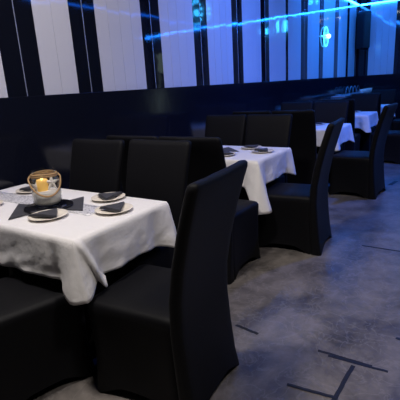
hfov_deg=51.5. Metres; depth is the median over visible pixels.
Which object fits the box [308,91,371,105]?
countertop
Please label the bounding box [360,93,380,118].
banquet chair
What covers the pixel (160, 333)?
banquet chair
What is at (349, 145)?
banquet chair
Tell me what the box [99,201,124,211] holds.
napkin
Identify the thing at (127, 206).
plate
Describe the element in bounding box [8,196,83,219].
napkin
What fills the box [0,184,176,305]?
tablecloth
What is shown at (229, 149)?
napkin
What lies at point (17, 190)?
plate
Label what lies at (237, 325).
tape
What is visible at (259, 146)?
plate
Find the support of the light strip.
attached to the wall
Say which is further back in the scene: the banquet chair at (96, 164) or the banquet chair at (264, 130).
the banquet chair at (264, 130)
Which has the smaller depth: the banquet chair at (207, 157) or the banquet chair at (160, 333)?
the banquet chair at (160, 333)
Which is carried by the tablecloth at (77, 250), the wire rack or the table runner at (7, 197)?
the table runner at (7, 197)
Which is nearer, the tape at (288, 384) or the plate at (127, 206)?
the tape at (288, 384)
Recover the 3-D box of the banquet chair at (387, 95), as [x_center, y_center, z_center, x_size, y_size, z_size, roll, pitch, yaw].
[3.906,-1.844,8.996,0.492,1.048,0.627,7,18,32]
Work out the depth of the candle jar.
2.25 m
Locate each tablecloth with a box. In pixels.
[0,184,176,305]
[223,145,295,214]
[316,123,354,150]
[355,111,378,132]
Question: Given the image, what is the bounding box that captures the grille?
[356,12,364,46]
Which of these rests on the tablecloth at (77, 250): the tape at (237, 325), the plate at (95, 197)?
the plate at (95, 197)
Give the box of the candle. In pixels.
[36,178,48,191]
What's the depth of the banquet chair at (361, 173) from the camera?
4.80 m
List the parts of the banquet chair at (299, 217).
seat, backrest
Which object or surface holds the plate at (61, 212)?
on the tablecloth at (77, 250)
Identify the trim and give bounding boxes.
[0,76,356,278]
[357,73,399,119]
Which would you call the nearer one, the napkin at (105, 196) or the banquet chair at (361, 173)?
the napkin at (105, 196)
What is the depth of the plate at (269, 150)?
3.70 m
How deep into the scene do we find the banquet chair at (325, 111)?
5.83 m
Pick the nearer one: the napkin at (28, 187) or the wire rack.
the napkin at (28, 187)
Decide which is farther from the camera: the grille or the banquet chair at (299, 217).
the grille
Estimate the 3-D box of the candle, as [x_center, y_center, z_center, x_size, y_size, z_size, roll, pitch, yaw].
[-0.863,-0.093,2.270,0.060,0.096,0.060,7,18,32]
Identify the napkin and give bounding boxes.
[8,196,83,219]
[20,186,32,189]
[28,208,56,217]
[97,191,122,199]
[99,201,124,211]
[223,147,236,151]
[244,144,258,147]
[254,148,267,151]
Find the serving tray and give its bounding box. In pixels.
[331,91,365,97]
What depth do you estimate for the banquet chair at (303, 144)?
4.66 m
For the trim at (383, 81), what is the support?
attached to the wall
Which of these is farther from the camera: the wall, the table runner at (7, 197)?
the wall
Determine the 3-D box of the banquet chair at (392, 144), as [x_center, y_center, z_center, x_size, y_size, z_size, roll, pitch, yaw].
[3.086,-1.133,6.602,0.627,1.048,0.492,7,18,32]
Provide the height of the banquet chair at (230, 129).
1.048 m
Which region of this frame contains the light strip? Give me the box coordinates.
[360,0,397,5]
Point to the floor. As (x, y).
(344, 301)
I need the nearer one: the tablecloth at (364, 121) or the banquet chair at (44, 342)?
the banquet chair at (44, 342)
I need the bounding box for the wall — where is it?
[356,0,399,75]
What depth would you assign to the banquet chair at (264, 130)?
4.16 m
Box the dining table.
[8,267,95,354]
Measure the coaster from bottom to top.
0.006 m
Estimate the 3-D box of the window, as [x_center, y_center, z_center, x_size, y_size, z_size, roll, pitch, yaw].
[-0.076,-2.134,4.801,0.114,4.300,15.500,7,18,32]
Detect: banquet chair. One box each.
[0,272,95,399]
[69,139,124,192]
[86,139,190,321]
[87,160,247,399]
[106,135,158,195]
[158,136,260,284]
[205,114,246,145]
[233,111,271,145]
[239,114,292,199]
[258,118,344,255]
[272,110,317,183]
[313,101,348,182]
[321,99,359,150]
[329,103,397,199]
[351,93,379,150]
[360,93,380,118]
[371,130,399,163]
[372,89,395,129]
[391,119,399,129]
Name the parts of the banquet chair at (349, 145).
seat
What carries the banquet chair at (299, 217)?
on the floor
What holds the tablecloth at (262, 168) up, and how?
on the dining table
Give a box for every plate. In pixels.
[16,186,35,192]
[27,209,67,220]
[91,192,125,200]
[95,203,132,213]
[241,145,261,148]
[252,149,273,152]
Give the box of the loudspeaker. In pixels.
[356,10,370,48]
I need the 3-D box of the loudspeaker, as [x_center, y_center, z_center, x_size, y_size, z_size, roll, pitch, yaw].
[4.206,-4.340,10.606,0.366,0.880,0.294,-11,17,-25]
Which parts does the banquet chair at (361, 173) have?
seat, backrest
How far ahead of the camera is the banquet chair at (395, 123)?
8.15 m
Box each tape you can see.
[235,324,258,334]
[287,383,337,399]
[318,349,371,365]
[328,355,387,372]
[331,365,354,399]
[362,245,399,251]
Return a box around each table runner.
[0,191,33,203]
[67,204,98,215]
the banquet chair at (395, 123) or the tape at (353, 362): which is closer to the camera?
the tape at (353, 362)
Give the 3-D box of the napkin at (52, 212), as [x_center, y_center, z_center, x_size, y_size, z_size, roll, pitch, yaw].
[-0.774,0.062,2.140,0.175,0.013,0.124,2,16,18]
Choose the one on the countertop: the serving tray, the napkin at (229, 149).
the serving tray
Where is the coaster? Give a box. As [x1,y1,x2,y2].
[23,199,72,212]
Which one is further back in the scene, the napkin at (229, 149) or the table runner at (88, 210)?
the napkin at (229, 149)
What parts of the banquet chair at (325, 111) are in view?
seat, backrest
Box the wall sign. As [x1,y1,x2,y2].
[321,26,330,46]
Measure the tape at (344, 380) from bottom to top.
0.001 m
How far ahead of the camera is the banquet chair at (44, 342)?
1.91 m
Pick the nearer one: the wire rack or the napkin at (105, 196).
the napkin at (105, 196)
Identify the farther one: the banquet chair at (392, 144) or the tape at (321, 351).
the banquet chair at (392, 144)
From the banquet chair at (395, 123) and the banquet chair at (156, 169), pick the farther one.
the banquet chair at (395, 123)
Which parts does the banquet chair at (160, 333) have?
seat, backrest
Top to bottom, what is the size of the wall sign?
0.402 m
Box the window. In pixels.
[0,0,358,97]
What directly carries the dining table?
on the floor
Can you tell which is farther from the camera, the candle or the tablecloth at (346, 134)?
the tablecloth at (346, 134)
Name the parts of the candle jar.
rope handle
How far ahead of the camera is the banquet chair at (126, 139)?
3.08 m
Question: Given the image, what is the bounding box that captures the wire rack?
[345,85,359,93]
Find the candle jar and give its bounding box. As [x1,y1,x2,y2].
[27,169,62,208]
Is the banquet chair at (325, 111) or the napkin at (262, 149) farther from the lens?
the banquet chair at (325, 111)
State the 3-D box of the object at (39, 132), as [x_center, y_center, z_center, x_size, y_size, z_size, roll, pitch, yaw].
[0.058,-0.709,5.132,0.036,1.365,15.450,7,18,32]
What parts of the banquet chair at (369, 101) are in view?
seat, backrest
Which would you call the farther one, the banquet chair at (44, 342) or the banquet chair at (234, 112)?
the banquet chair at (234, 112)
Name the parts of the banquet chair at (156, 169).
seat, backrest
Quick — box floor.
[27,160,399,399]
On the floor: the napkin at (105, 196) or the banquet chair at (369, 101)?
the banquet chair at (369, 101)
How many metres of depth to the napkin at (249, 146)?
3.94 m
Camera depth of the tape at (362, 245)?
3.39 m

